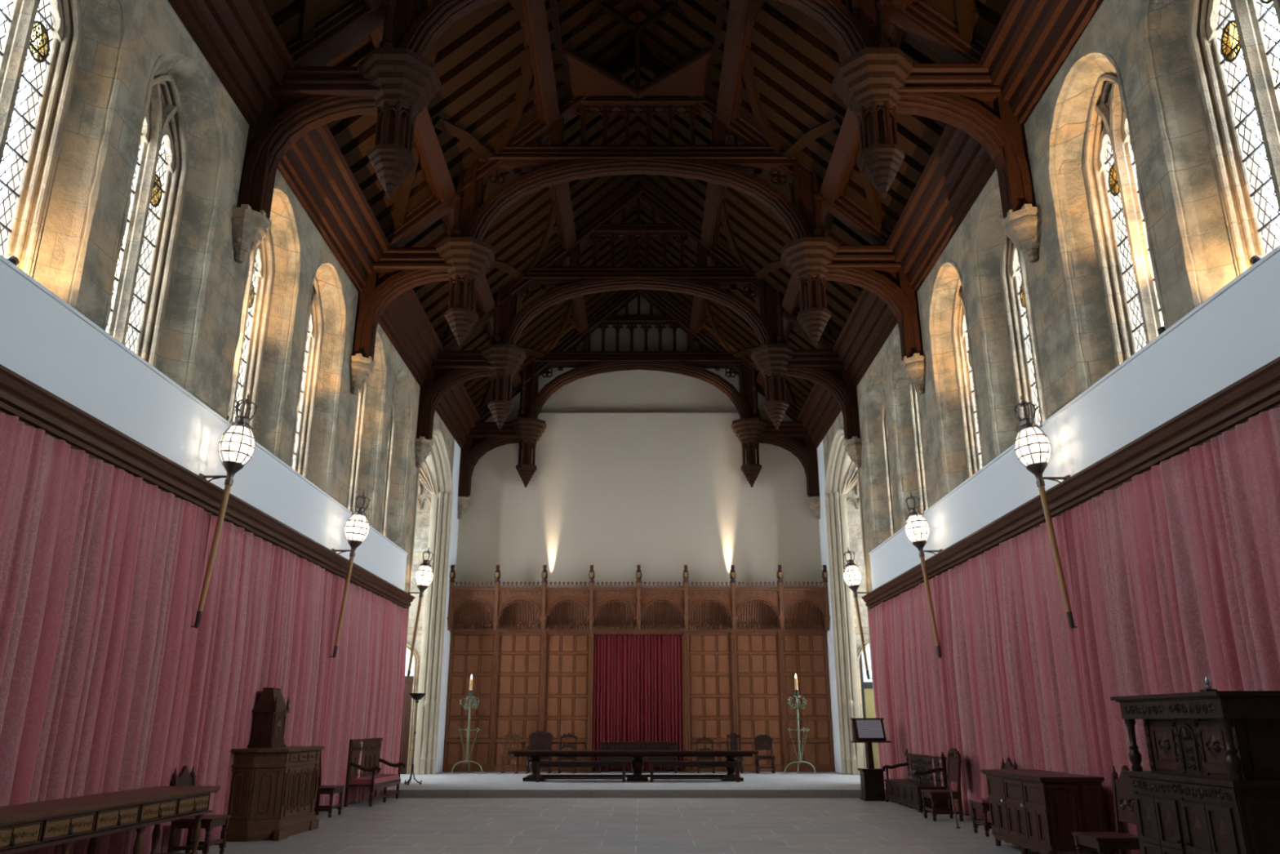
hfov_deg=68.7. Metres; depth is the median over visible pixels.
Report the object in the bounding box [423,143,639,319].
rafter
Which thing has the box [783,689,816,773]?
candle stand
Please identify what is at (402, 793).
step
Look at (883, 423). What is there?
window
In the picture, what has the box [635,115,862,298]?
rafter
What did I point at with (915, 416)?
window
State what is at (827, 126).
brace
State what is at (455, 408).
trim
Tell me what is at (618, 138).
rafter
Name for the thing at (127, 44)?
wall
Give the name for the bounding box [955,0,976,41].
brace
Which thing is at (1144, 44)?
wall
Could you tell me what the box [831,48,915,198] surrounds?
pendant
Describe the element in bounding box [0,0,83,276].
window
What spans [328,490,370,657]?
wall lantern
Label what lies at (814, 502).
corbel
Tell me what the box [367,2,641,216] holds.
rafter
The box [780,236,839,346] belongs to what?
pendant
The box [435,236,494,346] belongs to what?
pendant
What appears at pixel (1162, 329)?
floodlight
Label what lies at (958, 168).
trim
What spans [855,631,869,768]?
trim
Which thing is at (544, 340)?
rafter
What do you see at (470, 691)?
candle holder
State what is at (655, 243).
rafter
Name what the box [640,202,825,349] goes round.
rafter
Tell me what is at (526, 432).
pendant
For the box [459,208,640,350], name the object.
rafter
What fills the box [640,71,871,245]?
rafter
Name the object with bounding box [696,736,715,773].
chair
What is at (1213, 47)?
window
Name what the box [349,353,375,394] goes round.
corbel
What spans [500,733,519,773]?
chair
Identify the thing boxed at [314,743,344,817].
chair
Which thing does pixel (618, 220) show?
rafter
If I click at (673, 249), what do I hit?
rafter
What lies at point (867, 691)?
door
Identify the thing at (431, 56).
brace
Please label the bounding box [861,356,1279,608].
trim
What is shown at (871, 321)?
trim
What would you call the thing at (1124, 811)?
chair
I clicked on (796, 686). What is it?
candle
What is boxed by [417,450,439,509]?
trim
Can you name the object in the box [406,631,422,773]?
trim
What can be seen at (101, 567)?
curtain
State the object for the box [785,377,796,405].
brace
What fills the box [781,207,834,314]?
purlin
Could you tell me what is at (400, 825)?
floor
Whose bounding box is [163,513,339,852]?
curtain
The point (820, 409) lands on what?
trim
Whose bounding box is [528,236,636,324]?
rafter
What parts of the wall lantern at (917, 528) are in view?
crown, globe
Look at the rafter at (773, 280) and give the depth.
24.55 m
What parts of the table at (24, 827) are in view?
drop handle, drawer, leg, drawer, drop handle, leg, drawer, drop handle, leg, leg, drawer, drop handle, drawer, leg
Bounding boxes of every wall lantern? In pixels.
[191,394,257,628]
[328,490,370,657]
[404,547,433,679]
[843,547,873,679]
[904,491,942,657]
[1013,395,1077,628]
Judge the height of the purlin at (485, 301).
0.489 m
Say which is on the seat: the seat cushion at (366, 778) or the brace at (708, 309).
the seat cushion at (366, 778)
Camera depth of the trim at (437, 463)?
25.96 m
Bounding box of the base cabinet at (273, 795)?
[219,746,324,841]
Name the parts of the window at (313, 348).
pane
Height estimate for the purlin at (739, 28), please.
0.489 m
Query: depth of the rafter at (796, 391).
29.12 m
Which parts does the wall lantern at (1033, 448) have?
crown, globe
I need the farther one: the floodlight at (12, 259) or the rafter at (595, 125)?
the rafter at (595, 125)
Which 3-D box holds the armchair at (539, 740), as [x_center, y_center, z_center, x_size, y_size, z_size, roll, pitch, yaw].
[-2.737,8.857,25.520,0.680,1.082,0.618,0,-18,0]
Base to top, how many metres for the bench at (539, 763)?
0.445 m
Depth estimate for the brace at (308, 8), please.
13.44 m
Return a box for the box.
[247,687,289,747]
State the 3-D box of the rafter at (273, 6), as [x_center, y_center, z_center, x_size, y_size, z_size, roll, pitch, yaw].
[-2.729,-7.933,13.565,5.556,5.021,0.350,0,-18,0]
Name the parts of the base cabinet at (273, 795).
panel, canted panel, door, oblong moulding, drawer, drawer, door, oblong moulding, drawer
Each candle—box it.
[469,674,472,689]
[794,673,798,689]
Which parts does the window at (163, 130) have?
pane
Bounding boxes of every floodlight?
[5,255,19,265]
[1157,326,1165,334]
[1249,254,1262,265]
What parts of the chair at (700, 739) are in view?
leg, leg, crest rail, rail, seat rail, leg, leg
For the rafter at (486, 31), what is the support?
attached to the ceiling
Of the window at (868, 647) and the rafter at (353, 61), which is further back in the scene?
the window at (868, 647)
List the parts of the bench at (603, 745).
leg, seat, rail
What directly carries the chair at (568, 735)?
on the platform
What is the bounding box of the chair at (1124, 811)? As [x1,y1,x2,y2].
[1071,765,1139,853]
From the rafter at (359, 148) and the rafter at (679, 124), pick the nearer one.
the rafter at (359, 148)
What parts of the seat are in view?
leg, arm, leg, seat frame, leg, arm, leg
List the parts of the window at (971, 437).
pane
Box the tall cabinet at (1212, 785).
[1110,690,1279,853]
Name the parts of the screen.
panel frame, panel post, panel frame, panel post, panel frame, panel post, opening frame, panel post, panel frame, panel post, panel frame, panel post, panel frame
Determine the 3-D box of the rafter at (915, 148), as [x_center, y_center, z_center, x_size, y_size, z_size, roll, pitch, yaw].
[2.630,-6.815,17.092,5.556,5.021,0.350,0,-18,0]
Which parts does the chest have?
panel, panel, leg, panel, panel, panel, rail, panel, leg, panel, panel, lid, panel, panel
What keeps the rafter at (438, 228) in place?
attached to the ceiling
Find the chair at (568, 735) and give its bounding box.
[558,732,577,773]
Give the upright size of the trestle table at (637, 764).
0.660 m
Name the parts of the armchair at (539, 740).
leg, leg, seat rail, panel, crest rail, leg, leg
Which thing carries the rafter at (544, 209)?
attached to the ceiling
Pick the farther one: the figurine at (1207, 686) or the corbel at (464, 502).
the corbel at (464, 502)
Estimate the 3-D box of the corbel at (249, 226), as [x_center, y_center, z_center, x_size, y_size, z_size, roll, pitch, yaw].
[-5.367,-2.606,12.938,0.364,0.710,0.610,0,-18,0]
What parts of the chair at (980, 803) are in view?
leg, seat, seat rail, leg, crest rail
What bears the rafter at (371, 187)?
attached to the ceiling
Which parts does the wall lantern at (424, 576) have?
globe, crown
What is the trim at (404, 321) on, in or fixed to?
attached to the wall at (127, 44)
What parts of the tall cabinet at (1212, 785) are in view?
panel frame, door, door, arched niche panel, cornice, panel frame, door, door, panel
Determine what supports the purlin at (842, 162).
attached to the roof truss at (462, 259)
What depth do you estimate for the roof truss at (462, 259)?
19.06 m
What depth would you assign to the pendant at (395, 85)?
13.30 m
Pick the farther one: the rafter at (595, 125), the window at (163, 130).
the rafter at (595, 125)
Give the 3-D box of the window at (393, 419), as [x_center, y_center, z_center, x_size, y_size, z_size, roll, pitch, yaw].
[-6.022,0.724,21.471,0.321,3.940,1.400,0,-18,0]
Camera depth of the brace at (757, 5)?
16.46 m
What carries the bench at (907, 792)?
on the floor at (400, 825)
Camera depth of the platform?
21.61 m
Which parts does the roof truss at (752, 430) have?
queen post, queen post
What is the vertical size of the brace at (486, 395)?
0.935 m
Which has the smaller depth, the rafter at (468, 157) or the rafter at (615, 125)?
the rafter at (468, 157)
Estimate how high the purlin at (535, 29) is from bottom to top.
0.489 m
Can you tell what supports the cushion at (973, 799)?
on the chair at (980, 803)
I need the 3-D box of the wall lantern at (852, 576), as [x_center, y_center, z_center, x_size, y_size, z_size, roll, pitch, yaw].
[5.164,4.364,22.092,0.608,3.077,0.425,-8,-19,24]
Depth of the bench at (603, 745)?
25.83 m
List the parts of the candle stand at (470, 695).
stem, stem, stem, stem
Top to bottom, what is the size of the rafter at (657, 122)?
5.021 m
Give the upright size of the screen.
5.730 m
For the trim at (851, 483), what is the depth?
26.82 m
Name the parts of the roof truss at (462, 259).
queen post, queen post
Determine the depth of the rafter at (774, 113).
18.60 m
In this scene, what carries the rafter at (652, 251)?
attached to the ceiling
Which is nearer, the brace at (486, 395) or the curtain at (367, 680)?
the curtain at (367, 680)
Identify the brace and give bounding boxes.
[297,0,317,41]
[391,139,419,228]
[425,0,439,62]
[432,115,493,161]
[444,324,452,335]
[480,379,491,405]
[483,178,494,202]
[490,258,524,279]
[493,45,533,151]
[507,0,524,24]
[515,293,524,315]
[515,345,545,359]
[524,199,556,272]
[545,299,572,352]
[705,299,732,352]
[720,200,751,272]
[732,345,761,359]
[742,45,782,151]
[749,0,766,23]
[752,259,785,279]
[753,293,759,314]
[782,115,842,160]
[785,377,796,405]
[823,322,831,334]
[834,0,848,62]
[854,142,884,227]
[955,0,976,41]
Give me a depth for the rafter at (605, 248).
26.98 m
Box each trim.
[0,364,414,608]
[167,0,296,124]
[277,124,391,292]
[378,288,444,386]
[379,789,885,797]
[405,428,453,774]
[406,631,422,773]
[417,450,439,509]
[435,382,479,448]
[797,382,840,448]
[824,428,879,774]
[832,288,897,386]
[838,451,859,509]
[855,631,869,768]
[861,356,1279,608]
[884,124,995,292]
[977,0,1103,124]
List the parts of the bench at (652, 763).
leg, seat, rail, leg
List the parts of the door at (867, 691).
frame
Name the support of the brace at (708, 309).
attached to the roof truss at (752, 430)
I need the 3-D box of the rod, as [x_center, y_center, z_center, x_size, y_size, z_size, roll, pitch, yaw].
[4.581,5.488,13.637,0.069,0.633,0.398,-3,-18,9]
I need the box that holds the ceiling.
[271,0,1002,302]
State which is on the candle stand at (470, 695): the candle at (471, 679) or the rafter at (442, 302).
the candle at (471, 679)
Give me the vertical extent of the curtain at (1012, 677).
3.900 m
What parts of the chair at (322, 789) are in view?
leg, panel, seat rail, seat, leg, leg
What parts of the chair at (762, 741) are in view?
leg, leg, crest rail, panel, seat rail, seat, leg, leg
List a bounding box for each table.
[0,785,220,853]
[507,750,758,781]
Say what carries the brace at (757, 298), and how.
attached to the roof truss at (501, 359)
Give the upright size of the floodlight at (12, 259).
0.189 m
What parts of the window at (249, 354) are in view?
pane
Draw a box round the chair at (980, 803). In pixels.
[968,757,1017,836]
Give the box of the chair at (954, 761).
[920,747,963,821]
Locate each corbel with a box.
[231,204,271,262]
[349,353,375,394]
[414,436,433,467]
[457,495,471,519]
[806,495,820,519]
[843,435,862,467]
[900,353,926,394]
[1001,204,1041,262]
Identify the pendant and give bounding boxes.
[357,48,441,199]
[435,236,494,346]
[480,343,525,429]
[509,417,546,487]
[731,417,768,487]
[751,343,796,429]
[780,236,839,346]
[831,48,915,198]
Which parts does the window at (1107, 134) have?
pane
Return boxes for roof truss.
[236,0,1035,218]
[351,44,923,359]
[416,183,860,440]
[457,288,819,497]
[548,0,726,98]
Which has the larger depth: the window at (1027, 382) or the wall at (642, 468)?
the wall at (642, 468)
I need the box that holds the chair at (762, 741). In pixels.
[753,733,775,773]
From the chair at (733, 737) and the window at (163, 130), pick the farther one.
the chair at (733, 737)
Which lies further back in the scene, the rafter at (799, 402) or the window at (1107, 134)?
the rafter at (799, 402)
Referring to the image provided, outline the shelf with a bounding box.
[1122,770,1279,786]
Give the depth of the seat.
17.56 m
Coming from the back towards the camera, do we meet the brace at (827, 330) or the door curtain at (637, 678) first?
the door curtain at (637, 678)
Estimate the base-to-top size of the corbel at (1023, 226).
0.710 m
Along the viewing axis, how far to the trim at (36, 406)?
10.23 m
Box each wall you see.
[0,0,460,773]
[0,253,408,590]
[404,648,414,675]
[454,295,822,771]
[817,0,1279,773]
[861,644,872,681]
[868,244,1279,590]
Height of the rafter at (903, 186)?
5.021 m
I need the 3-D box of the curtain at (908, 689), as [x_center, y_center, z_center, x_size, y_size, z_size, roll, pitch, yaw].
[5.238,5.272,18.477,0.191,3.900,5.182,0,-18,0]
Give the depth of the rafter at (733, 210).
22.64 m
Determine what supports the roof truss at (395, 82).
attached to the ceiling
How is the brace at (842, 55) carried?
attached to the roof truss at (395, 82)
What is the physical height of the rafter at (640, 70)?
5.021 m
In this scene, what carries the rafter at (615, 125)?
attached to the ceiling
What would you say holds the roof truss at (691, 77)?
attached to the ceiling
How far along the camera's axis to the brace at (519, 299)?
25.56 m
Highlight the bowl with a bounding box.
[409,693,426,700]
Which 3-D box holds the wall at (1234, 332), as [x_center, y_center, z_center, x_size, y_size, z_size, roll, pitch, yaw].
[5.398,-0.344,9.766,0.100,1.100,25.220,0,-18,0]
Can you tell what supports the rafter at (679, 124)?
attached to the ceiling
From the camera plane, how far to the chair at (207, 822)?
10.48 m
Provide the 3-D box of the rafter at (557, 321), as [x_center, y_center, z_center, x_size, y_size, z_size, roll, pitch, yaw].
[-2.715,-3.123,28.733,5.556,5.021,0.350,0,-18,0]
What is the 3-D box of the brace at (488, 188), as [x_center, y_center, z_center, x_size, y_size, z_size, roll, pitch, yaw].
[-3.430,-4.901,20.579,0.291,0.796,2.176,5,-18,-17]
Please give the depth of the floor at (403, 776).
23.99 m
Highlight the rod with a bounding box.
[948,779,960,827]
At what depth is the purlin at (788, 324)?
25.63 m
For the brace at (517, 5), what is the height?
1.026 m
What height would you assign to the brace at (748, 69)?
1.026 m
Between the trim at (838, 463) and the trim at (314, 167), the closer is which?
the trim at (314, 167)
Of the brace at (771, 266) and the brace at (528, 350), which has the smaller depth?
the brace at (771, 266)
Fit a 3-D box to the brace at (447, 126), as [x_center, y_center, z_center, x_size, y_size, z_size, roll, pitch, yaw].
[-3.432,-5.628,18.287,0.291,0.796,2.176,-5,-18,17]
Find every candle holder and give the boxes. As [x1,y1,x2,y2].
[467,689,473,695]
[794,689,799,695]
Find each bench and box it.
[535,760,626,782]
[598,741,677,773]
[648,760,740,782]
[881,748,948,812]
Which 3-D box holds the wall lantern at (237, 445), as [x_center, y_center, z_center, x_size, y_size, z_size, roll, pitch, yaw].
[-5.159,0.982,11.527,0.622,2.938,0.434,0,-18,0]
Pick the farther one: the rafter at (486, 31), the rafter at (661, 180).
the rafter at (661, 180)
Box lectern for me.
[849,718,891,800]
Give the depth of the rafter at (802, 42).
16.34 m
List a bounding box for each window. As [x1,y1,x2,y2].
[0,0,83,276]
[105,75,189,368]
[227,226,274,431]
[291,275,323,478]
[346,379,367,512]
[381,391,395,536]
[880,393,895,537]
[908,380,928,513]
[951,277,982,478]
[1000,227,1045,426]
[1083,74,1164,367]
[1186,0,1279,275]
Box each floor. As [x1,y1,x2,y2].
[175,797,1098,853]
[400,773,860,781]
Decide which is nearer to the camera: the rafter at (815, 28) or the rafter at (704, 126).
the rafter at (815, 28)
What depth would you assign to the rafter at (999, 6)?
12.98 m
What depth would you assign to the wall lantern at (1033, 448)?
11.66 m
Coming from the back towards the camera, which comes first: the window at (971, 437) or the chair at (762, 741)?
the chair at (762, 741)
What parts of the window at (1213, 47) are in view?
pane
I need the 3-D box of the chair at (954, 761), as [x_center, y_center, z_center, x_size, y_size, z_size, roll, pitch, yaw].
[4.738,5.602,14.711,0.530,1.052,0.580,0,-18,0]
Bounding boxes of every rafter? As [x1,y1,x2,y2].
[262,0,295,17]
[272,0,351,44]
[322,0,428,66]
[326,0,508,128]
[330,0,547,148]
[337,4,427,66]
[340,0,581,167]
[350,0,612,184]
[359,0,637,200]
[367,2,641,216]
[375,27,635,231]
[402,71,640,247]
[413,116,641,298]
[418,129,641,309]
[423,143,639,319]
[425,111,621,247]
[429,174,630,328]
[434,173,638,337]
[451,203,636,350]
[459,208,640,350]
[462,236,639,384]
[463,244,639,391]
[466,252,639,396]
[469,260,639,402]
[472,219,636,350]
[472,290,619,408]
[486,111,638,231]
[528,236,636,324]
[633,3,907,216]
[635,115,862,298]
[635,130,857,309]
[636,22,899,231]
[636,144,852,319]
[637,0,915,200]
[637,244,813,391]
[637,253,810,396]
[638,111,788,231]
[638,173,842,337]
[638,236,814,384]
[638,261,807,402]
[640,70,872,245]
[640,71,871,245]
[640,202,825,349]
[640,209,816,349]
[640,218,804,349]
[640,236,746,321]
[646,174,847,328]
[655,111,848,245]
[658,290,804,408]
[663,0,924,184]
[693,0,933,167]
[727,0,944,148]
[765,0,946,128]
[898,42,932,63]
[901,31,950,63]
[923,0,999,44]
[977,0,1010,16]
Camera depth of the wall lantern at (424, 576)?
22.22 m
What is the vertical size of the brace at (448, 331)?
0.935 m
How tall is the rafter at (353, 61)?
5.021 m
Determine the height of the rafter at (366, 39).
5.021 m
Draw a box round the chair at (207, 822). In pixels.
[167,765,231,853]
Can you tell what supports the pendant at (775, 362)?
attached to the roof truss at (501, 359)
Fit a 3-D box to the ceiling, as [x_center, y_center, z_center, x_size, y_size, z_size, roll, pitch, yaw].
[-0.049,-7.091,15.519,12.400,5.700,32.100,0,-18,0]
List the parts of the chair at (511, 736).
leg, leg, seat, seat rail, rail, crest rail, leg, leg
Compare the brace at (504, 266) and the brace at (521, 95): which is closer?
the brace at (521, 95)
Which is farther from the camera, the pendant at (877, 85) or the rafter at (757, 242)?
the rafter at (757, 242)
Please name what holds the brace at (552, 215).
attached to the roof truss at (501, 359)
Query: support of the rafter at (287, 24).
attached to the ceiling
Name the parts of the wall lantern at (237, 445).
globe, crown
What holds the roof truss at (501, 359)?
attached to the ceiling
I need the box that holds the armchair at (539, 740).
[526,730,553,773]
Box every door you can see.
[399,675,413,773]
[859,644,879,768]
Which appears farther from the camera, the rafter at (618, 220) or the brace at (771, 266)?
the rafter at (618, 220)
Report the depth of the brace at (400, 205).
18.23 m
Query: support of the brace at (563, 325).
attached to the roof truss at (752, 430)
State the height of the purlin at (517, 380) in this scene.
0.489 m
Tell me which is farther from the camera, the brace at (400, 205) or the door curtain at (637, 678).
the door curtain at (637, 678)
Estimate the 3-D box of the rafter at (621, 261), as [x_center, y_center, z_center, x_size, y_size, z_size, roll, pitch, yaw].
[-2.716,-3.282,28.234,5.556,5.021,0.350,0,-18,0]
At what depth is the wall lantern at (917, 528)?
16.61 m
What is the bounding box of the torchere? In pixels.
[404,693,426,784]
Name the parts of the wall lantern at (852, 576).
crown, globe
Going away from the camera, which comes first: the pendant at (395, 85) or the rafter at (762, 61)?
the pendant at (395, 85)
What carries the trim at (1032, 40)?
attached to the wall at (1144, 44)
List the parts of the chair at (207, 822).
leg, crest rail, leg, seat rail, seat, leg, leg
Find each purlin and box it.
[370,24,456,202]
[441,208,495,314]
[484,316,521,387]
[520,0,559,124]
[542,135,577,249]
[562,256,587,333]
[689,255,714,333]
[700,133,733,249]
[715,0,755,124]
[755,315,792,387]
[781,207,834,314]
[819,22,904,203]
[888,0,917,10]
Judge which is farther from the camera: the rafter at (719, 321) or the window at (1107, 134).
the rafter at (719, 321)
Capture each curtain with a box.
[0,412,211,853]
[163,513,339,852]
[319,577,408,811]
[592,633,683,770]
[867,577,953,810]
[934,511,1097,821]
[1061,407,1279,853]
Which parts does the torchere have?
stem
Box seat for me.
[342,737,406,806]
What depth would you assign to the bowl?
21.09 m
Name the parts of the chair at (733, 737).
leg, crest rail, panel, leg, leg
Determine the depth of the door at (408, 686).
25.27 m
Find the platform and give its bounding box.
[382,771,885,789]
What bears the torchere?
on the platform
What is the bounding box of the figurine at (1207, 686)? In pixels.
[1200,675,1217,691]
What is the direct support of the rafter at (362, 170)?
attached to the ceiling
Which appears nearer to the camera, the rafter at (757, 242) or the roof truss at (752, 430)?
the rafter at (757, 242)
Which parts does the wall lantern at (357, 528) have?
globe, crown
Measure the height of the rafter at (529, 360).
5.021 m
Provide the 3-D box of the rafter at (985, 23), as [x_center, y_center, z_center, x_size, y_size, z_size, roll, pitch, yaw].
[2.627,-7.765,14.094,5.556,5.021,0.350,0,-18,0]
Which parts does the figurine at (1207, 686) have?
stem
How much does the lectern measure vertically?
1.530 m
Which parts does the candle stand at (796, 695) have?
stem, stem, stem, stem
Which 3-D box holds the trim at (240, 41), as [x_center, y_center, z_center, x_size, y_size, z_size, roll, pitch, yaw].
[-5.272,-5.538,11.119,0.560,1.080,5.000,0,-18,0]
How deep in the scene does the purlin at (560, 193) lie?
23.13 m
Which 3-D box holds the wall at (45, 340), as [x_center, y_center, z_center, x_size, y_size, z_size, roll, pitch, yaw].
[-5.502,-0.341,9.775,0.100,1.100,25.220,0,-18,0]
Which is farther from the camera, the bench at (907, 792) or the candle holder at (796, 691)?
the candle holder at (796, 691)
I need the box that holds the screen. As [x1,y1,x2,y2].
[442,564,835,771]
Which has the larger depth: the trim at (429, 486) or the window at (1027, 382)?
the trim at (429, 486)
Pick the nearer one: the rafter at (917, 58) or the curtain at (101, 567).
the curtain at (101, 567)
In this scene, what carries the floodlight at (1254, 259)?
attached to the wall at (1144, 44)
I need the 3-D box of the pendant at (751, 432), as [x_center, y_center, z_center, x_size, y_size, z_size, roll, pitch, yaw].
[3.434,0.851,29.017,1.109,2.120,1.109,0,-18,0]
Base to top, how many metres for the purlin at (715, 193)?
0.489 m
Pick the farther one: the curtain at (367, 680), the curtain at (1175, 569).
the curtain at (367, 680)
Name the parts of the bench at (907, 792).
arm, seat, arm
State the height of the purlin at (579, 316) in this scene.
0.489 m
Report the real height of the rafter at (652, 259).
5.021 m
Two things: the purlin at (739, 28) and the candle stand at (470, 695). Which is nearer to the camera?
the purlin at (739, 28)
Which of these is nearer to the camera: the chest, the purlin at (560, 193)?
the chest
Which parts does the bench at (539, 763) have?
leg, rail, seat, leg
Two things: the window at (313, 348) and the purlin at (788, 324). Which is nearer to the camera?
the window at (313, 348)
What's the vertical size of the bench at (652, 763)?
0.445 m
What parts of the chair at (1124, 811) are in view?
leg, leg, seat, seat rail, leg, crest rail, panel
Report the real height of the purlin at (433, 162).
0.489 m
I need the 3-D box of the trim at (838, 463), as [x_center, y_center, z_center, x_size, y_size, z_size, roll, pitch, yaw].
[5.659,4.441,24.394,0.525,9.120,4.240,0,-18,0]
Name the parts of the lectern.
sheet frame, post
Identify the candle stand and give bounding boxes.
[450,689,482,773]
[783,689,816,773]
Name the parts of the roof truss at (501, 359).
queen post, queen post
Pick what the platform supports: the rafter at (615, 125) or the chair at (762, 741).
the chair at (762, 741)
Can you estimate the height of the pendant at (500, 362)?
2.120 m
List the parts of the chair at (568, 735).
leg, seat rail, crest rail, rail, leg, leg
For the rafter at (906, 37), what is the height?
5.021 m
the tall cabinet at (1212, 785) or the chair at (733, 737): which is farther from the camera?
the chair at (733, 737)
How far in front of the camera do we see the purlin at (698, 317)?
28.75 m
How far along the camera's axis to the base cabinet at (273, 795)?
12.20 m
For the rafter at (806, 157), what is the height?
5.021 m
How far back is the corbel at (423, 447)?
23.08 m
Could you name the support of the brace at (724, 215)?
attached to the roof truss at (501, 359)
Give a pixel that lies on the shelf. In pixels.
(1187, 778)
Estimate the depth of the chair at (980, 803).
12.66 m
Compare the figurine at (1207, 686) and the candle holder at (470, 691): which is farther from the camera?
the candle holder at (470, 691)
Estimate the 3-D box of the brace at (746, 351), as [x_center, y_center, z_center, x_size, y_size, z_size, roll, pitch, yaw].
[3.348,-2.308,28.758,0.291,0.796,2.176,5,-18,-17]
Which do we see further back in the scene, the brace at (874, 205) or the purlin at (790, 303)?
the purlin at (790, 303)
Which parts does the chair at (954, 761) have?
leg, leg, seat, seat rail, leg, panel, crest rail, leg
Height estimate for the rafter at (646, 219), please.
5.021 m
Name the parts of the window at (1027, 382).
pane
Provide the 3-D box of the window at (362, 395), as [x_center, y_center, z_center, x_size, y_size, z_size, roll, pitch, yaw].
[-6.024,-0.009,19.159,0.321,3.940,1.400,0,-18,0]
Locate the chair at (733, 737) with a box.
[726,732,743,773]
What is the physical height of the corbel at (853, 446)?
0.710 m
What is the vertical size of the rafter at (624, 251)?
5.021 m
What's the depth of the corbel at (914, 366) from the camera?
17.91 m
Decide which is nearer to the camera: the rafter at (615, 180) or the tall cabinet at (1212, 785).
the tall cabinet at (1212, 785)
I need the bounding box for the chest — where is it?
[980,768,1111,853]
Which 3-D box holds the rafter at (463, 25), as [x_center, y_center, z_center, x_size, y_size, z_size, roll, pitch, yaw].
[-2.727,-7.153,16.027,5.556,5.021,0.350,0,-18,0]
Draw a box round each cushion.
[349,773,399,783]
[971,797,988,802]
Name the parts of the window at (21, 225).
pane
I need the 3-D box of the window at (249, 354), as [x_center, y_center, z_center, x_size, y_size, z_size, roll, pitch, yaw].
[-6.029,-1.639,14.021,0.321,3.940,1.400,0,-18,0]
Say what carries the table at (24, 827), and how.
on the floor at (400, 825)
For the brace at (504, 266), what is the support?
attached to the roof truss at (501, 359)
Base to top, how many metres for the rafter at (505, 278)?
5.021 m

